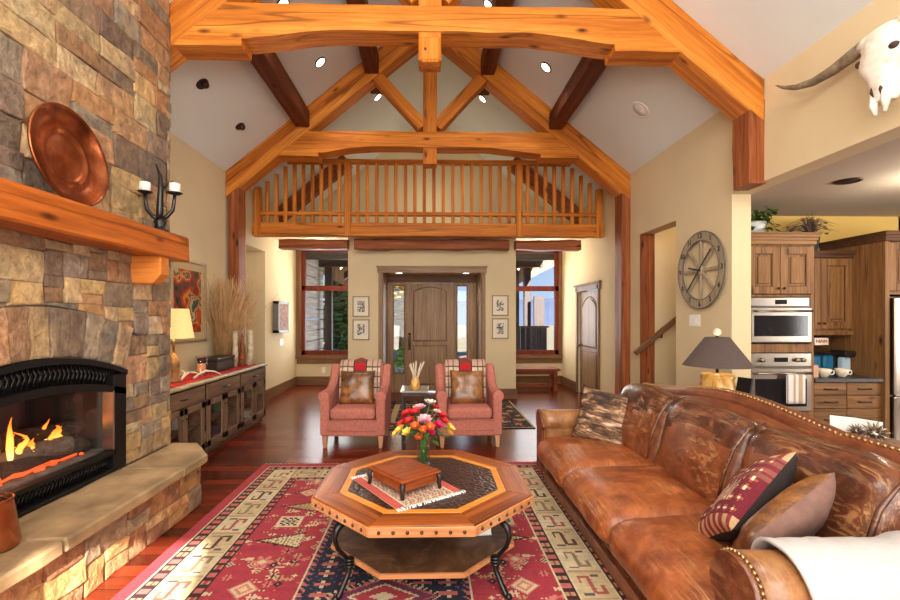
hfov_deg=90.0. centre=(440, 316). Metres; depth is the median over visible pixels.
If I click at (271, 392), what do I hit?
baseboard
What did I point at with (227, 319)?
bundle
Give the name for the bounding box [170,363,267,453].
base cabinet
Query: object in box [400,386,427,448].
side table
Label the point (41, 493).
grille
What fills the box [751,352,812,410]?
wall oven
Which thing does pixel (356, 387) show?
throw pillow
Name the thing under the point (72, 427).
log
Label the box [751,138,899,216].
ceiling
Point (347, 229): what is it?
loft railing
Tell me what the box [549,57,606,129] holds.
beam
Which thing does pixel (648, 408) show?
cushion
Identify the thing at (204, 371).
antler mount
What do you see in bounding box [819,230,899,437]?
refrigerator surround
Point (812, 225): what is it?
grass planter
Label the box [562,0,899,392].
wall
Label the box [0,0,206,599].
stone fireplace
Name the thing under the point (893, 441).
table
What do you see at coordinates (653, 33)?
truss
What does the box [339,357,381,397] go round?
throw blanket
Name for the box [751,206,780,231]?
ivy
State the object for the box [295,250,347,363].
window
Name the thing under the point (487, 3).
recessed light
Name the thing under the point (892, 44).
socket
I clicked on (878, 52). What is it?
skull
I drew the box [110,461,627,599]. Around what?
area rug
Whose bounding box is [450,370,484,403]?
throw pillow
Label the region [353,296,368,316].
framed print
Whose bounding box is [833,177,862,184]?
recessed light
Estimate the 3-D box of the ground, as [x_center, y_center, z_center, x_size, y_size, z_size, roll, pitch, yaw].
[-1.769,1.900,75.054,180.000,0.200,129.850,0,0,-1]
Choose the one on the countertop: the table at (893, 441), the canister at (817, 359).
the canister at (817, 359)
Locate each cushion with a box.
[330,401,375,419]
[447,401,491,419]
[536,436,653,487]
[563,466,711,543]
[608,515,733,599]
[620,383,684,465]
[656,400,769,503]
[739,428,899,536]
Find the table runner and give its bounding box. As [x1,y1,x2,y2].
[170,364,256,387]
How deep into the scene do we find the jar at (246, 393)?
6.30 m
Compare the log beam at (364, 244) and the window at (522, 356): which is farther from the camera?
the window at (522, 356)
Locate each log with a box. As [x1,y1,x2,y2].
[0,433,24,449]
[0,434,78,452]
[0,435,75,463]
[0,438,90,479]
[3,419,84,441]
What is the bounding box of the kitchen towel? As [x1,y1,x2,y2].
[786,374,805,403]
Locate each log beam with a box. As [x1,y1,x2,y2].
[278,239,348,250]
[354,238,508,250]
[514,239,581,250]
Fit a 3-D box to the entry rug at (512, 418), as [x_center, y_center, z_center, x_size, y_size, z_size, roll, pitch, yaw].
[0.055,1.494,7.003,2.400,0.011,1.960,0,0,-1]
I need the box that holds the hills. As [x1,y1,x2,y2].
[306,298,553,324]
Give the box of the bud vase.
[411,376,419,389]
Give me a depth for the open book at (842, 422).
2.72 m
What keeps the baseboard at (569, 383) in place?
attached to the wall at (687, 186)
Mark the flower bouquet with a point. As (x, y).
(427, 429)
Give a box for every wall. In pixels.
[169,132,295,389]
[246,248,256,362]
[296,128,561,375]
[306,260,322,349]
[348,238,515,388]
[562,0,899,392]
[655,218,899,385]
[751,216,899,250]
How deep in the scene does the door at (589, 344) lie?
8.37 m
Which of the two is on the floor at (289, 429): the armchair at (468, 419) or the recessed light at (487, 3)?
the armchair at (468, 419)
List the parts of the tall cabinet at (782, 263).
raised panel, panel moulding, door, crown, door, raised panel, panel moulding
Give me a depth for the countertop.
4.60 m
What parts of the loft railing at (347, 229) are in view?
newel post, newel post, rail, rail, newel post, newel post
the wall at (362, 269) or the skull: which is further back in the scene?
the wall at (362, 269)
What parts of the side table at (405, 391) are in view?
leg, leg, leg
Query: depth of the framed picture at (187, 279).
5.55 m
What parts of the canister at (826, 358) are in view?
lid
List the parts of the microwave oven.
control panel, handle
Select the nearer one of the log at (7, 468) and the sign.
the log at (7, 468)
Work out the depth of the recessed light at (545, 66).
5.89 m
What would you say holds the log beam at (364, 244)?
attached to the floor at (277, 238)
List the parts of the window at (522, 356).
sill, casing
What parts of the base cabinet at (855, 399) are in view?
drawer, drawer, drawer, drawer, drawer, drawer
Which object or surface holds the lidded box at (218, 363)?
on the table runner
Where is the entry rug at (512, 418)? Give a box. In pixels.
[389,401,534,428]
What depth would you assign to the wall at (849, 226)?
5.37 m
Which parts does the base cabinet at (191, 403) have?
door, drawer, door, door, drawer, door, door, drawer, door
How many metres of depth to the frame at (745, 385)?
3.66 m
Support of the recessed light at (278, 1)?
in the ceiling at (765, 35)
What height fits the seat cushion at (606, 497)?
0.264 m
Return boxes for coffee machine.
[829,350,855,373]
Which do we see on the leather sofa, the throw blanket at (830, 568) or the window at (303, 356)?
the throw blanket at (830, 568)
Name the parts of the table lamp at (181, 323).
stem, lamp shade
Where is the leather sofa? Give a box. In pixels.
[536,382,899,599]
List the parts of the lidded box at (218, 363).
lid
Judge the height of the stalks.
0.278 m
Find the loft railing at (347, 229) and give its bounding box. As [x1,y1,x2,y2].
[252,159,603,238]
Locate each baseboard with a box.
[266,376,296,400]
[297,376,560,398]
[561,376,575,390]
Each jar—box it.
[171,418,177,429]
[211,402,220,411]
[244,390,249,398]
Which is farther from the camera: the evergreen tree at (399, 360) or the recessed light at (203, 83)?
the evergreen tree at (399, 360)
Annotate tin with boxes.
[814,365,818,377]
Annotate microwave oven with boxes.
[751,297,813,342]
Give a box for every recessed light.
[196,78,208,88]
[235,123,244,129]
[277,0,289,2]
[315,57,325,67]
[374,94,381,100]
[479,95,485,102]
[483,0,491,6]
[540,62,550,72]
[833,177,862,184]
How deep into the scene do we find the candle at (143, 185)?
3.40 m
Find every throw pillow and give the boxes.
[339,370,374,403]
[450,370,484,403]
[572,385,628,443]
[698,452,796,540]
[732,472,835,549]
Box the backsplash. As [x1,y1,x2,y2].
[814,335,820,351]
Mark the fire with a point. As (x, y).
(56, 433)
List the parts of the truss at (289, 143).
post, king post, post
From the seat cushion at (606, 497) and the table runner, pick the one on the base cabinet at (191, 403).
the table runner
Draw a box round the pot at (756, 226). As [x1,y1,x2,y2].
[751,221,766,231]
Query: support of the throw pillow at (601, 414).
on the leather sofa
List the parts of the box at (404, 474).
lid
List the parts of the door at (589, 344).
raised panel, moulding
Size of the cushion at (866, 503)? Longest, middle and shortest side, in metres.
0.840 x 0.598 x 0.334 m
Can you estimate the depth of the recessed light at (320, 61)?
5.89 m
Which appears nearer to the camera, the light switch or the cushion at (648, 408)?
the cushion at (648, 408)
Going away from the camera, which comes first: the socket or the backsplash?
the socket
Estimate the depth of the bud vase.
5.16 m
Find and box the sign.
[814,338,828,344]
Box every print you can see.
[174,267,200,331]
[279,304,287,329]
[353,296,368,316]
[353,319,368,339]
[492,295,507,315]
[492,318,507,338]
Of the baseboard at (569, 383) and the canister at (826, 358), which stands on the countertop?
the canister at (826, 358)
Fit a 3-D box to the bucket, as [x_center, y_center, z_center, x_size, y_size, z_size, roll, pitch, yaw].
[-2.080,0.950,2.082,0.210,0.244,0.209,0,0,-1]
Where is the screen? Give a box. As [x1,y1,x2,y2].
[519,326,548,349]
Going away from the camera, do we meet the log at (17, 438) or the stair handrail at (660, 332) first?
the log at (17, 438)
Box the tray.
[0,449,104,492]
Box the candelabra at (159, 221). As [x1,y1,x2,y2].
[137,164,182,231]
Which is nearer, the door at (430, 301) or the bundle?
the bundle
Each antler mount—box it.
[180,370,202,379]
[193,368,221,378]
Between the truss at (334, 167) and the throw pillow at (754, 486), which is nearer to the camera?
the throw pillow at (754, 486)
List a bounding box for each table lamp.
[170,309,194,382]
[682,328,754,389]
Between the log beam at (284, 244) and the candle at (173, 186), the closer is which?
the candle at (173, 186)
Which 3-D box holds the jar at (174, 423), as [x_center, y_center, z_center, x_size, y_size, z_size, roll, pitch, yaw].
[-2.709,1.069,4.577,0.120,0.150,0.117,0,0,-1]
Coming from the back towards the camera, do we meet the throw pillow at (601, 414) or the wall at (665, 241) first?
the wall at (665, 241)
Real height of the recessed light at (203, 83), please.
0.098 m
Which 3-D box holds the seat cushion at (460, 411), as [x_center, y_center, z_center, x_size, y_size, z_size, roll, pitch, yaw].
[0.325,1.111,5.409,0.524,0.160,0.562,0,0,-3]
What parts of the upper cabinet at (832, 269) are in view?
door, crown, raised panel, panel moulding, door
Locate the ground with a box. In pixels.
[306,325,553,359]
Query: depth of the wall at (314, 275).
12.47 m
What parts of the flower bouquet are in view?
flower, flower, flower, flower, flower, flower, flower, flower, flower, flower, flower, flower, flower, flower, flower, flower, flower, flower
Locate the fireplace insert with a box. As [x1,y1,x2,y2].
[0,358,127,517]
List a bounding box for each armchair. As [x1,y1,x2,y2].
[318,364,390,447]
[435,363,503,447]
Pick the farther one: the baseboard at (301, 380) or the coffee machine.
the baseboard at (301, 380)
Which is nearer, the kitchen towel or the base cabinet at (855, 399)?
the kitchen towel
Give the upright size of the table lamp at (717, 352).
0.622 m
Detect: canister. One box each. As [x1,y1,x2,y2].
[814,352,821,367]
[816,352,833,372]
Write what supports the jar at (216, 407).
in the base cabinet at (191, 403)
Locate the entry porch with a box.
[306,253,553,349]
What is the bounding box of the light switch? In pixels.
[689,315,699,326]
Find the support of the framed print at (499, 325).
attached to the wall at (362, 269)
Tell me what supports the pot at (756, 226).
on the tall cabinet at (782, 263)
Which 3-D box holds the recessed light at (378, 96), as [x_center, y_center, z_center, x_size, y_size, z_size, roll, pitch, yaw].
[-1.081,-3.780,7.737,0.138,0.117,0.170,0,0,-6]
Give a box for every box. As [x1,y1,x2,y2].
[197,355,234,371]
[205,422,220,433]
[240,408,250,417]
[367,457,442,500]
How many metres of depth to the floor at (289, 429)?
5.21 m
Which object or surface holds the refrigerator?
on the floor at (289, 429)
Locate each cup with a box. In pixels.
[819,368,834,376]
[834,368,851,376]
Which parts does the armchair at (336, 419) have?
arm, leg, arm, seat frame, backrest, arm, leg, arm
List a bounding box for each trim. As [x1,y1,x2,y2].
[376,266,487,272]
[378,273,485,364]
[640,234,654,383]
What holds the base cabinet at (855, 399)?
on the floor at (289, 429)
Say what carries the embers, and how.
on the fireplace insert
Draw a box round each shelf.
[337,524,510,572]
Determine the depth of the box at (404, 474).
2.64 m
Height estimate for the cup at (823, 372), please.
0.085 m
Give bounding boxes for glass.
[197,363,205,374]
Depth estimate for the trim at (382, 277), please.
8.20 m
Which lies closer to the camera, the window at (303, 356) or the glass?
the glass
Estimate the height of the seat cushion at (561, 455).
0.262 m
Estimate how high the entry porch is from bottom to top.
3.920 m
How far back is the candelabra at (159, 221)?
3.43 m
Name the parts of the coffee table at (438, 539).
leg, leg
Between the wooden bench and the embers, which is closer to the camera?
the embers
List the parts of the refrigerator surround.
crown, door, panel moulding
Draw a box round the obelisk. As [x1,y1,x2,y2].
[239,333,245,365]
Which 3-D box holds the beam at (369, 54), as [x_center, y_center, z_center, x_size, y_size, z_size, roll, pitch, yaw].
[-0.973,-3.659,5.634,0.211,0.270,2.990,0,0,-1]
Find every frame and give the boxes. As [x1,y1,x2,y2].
[273,301,288,332]
[736,377,753,393]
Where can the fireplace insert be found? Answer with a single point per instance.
(33, 393)
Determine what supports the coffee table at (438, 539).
on the area rug at (265, 540)
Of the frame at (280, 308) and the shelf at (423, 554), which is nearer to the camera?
the shelf at (423, 554)
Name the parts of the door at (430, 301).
handle, raised panel, moulding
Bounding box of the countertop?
[814,373,883,382]
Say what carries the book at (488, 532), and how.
on the coffee table at (438, 539)
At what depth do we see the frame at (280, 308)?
8.56 m
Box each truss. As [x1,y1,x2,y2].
[169,0,765,190]
[226,46,630,394]
[279,155,578,223]
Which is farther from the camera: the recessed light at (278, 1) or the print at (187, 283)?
the print at (187, 283)
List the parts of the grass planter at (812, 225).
pot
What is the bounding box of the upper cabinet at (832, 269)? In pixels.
[814,251,856,334]
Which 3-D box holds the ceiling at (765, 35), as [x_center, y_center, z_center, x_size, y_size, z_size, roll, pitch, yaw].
[-0.088,-3.334,3.724,6.220,2.730,12.850,0,0,-1]
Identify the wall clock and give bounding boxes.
[678,231,727,308]
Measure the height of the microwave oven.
0.465 m
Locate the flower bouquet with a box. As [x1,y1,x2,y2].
[392,399,455,461]
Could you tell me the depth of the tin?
4.65 m
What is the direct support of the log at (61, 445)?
on the fireplace insert
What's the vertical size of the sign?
0.080 m
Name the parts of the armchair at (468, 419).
arm, leg, arm, backrest, seat frame, arm, leg, arm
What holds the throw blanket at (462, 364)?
on the armchair at (468, 419)
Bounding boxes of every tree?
[315,280,347,349]
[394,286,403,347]
[394,347,403,372]
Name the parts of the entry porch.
post, post, post, dark panel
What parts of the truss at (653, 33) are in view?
king post, post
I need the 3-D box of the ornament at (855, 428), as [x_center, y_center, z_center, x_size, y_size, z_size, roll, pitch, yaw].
[2.459,0.671,2.659,0.094,0.087,0.093,0,0,31]
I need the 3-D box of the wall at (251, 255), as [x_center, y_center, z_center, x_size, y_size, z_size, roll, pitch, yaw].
[-4.028,0.125,7.507,1.500,2.750,2.800,0,0,-1]
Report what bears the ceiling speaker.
attached to the ceiling at (765, 35)
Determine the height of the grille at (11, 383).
0.233 m
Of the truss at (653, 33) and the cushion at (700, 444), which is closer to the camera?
the cushion at (700, 444)
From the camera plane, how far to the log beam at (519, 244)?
7.90 m
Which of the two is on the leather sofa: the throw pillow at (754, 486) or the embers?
the throw pillow at (754, 486)
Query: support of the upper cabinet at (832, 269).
attached to the wall at (665, 241)
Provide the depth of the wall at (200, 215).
6.37 m
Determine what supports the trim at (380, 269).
attached to the wall at (362, 269)
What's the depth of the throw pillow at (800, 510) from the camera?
1.73 m
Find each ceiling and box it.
[169,0,874,221]
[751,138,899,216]
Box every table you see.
[311,450,532,599]
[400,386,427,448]
[816,418,899,445]
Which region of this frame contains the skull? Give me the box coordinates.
[775,15,899,116]
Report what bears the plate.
on the mantel beam at (23, 209)
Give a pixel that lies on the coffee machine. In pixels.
(841, 359)
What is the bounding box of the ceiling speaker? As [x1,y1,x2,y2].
[631,102,648,117]
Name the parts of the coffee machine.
tank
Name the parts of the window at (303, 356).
casing, sill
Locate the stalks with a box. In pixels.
[409,361,424,378]
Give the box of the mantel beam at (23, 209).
[0,177,188,283]
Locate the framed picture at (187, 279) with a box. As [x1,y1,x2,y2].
[170,260,206,344]
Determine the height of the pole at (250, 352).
0.484 m
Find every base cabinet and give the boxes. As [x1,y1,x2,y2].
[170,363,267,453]
[814,382,880,421]
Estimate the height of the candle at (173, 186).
0.070 m
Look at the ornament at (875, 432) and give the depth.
2.52 m
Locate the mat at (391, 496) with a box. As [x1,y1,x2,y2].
[351,472,465,511]
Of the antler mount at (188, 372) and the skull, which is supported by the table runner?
the antler mount at (188, 372)
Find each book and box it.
[478,528,491,535]
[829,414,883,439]
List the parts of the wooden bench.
seat, leg, leg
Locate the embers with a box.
[0,452,83,485]
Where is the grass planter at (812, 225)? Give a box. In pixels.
[782,213,839,250]
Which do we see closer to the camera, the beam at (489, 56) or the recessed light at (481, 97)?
the beam at (489, 56)
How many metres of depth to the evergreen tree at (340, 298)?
16.12 m
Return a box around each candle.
[139,181,150,190]
[169,182,179,191]
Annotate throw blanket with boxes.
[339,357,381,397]
[445,357,485,397]
[751,530,899,599]
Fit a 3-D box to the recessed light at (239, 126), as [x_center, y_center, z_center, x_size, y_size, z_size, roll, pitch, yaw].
[-2.613,-2.483,5.857,0.120,0.094,0.116,0,0,34]
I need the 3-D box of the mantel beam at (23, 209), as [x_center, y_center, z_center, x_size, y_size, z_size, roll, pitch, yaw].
[-2.165,-0.454,2.475,0.267,0.409,2.450,0,0,-1]
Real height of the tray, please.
0.040 m
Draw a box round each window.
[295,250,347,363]
[516,251,562,362]
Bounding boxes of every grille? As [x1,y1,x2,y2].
[0,364,113,395]
[15,458,106,509]
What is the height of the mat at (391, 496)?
0.009 m
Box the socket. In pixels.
[888,40,899,48]
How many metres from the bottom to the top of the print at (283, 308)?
0.500 m
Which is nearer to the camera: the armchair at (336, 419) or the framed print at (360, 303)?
the armchair at (336, 419)
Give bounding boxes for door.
[387,275,475,391]
[573,280,601,392]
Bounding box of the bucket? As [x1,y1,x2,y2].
[0,492,21,553]
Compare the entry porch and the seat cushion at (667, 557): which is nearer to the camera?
the seat cushion at (667, 557)
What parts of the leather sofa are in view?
arm, arm, rail, arm, panel, arm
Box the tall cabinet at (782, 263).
[751,232,822,416]
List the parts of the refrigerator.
freezer drawer, door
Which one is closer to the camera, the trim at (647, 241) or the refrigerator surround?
the refrigerator surround
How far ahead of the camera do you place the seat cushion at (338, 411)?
5.11 m
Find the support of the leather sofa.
on the floor at (289, 429)
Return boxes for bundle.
[198,274,276,354]
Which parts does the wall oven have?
control panel, handle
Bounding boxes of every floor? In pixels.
[82,384,581,599]
[273,237,582,240]
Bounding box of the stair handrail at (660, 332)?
[633,316,675,354]
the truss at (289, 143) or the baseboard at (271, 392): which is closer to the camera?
the truss at (289, 143)
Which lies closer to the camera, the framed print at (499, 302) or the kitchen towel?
the kitchen towel
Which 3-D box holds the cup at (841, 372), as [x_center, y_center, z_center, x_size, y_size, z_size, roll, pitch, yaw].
[4.214,0.585,4.722,0.134,0.085,0.124,0,0,-25]
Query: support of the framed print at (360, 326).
attached to the wall at (362, 269)
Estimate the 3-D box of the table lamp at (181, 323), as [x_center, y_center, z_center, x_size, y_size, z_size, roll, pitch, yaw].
[-2.729,0.291,4.597,0.380,0.750,0.380,0,0,-1]
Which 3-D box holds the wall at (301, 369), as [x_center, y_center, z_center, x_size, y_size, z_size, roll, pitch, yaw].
[-0.237,-1.560,10.072,6.100,6.119,0.150,0,0,-1]
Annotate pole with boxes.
[232,331,237,366]
[247,330,253,364]
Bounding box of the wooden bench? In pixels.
[516,367,560,390]
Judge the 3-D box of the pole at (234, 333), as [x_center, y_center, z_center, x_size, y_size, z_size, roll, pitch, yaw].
[-2.757,0.426,6.037,0.079,0.483,0.074,0,0,-1]
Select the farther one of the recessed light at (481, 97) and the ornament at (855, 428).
the recessed light at (481, 97)
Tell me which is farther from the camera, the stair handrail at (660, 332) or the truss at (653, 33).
the stair handrail at (660, 332)
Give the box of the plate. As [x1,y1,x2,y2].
[27,102,108,205]
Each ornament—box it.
[847,423,864,434]
[857,421,891,441]
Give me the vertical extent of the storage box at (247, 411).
0.100 m
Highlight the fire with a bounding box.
[6,418,62,460]
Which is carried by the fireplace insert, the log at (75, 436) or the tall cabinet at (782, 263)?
the log at (75, 436)
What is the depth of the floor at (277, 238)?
8.54 m
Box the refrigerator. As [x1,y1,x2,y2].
[890,297,899,439]

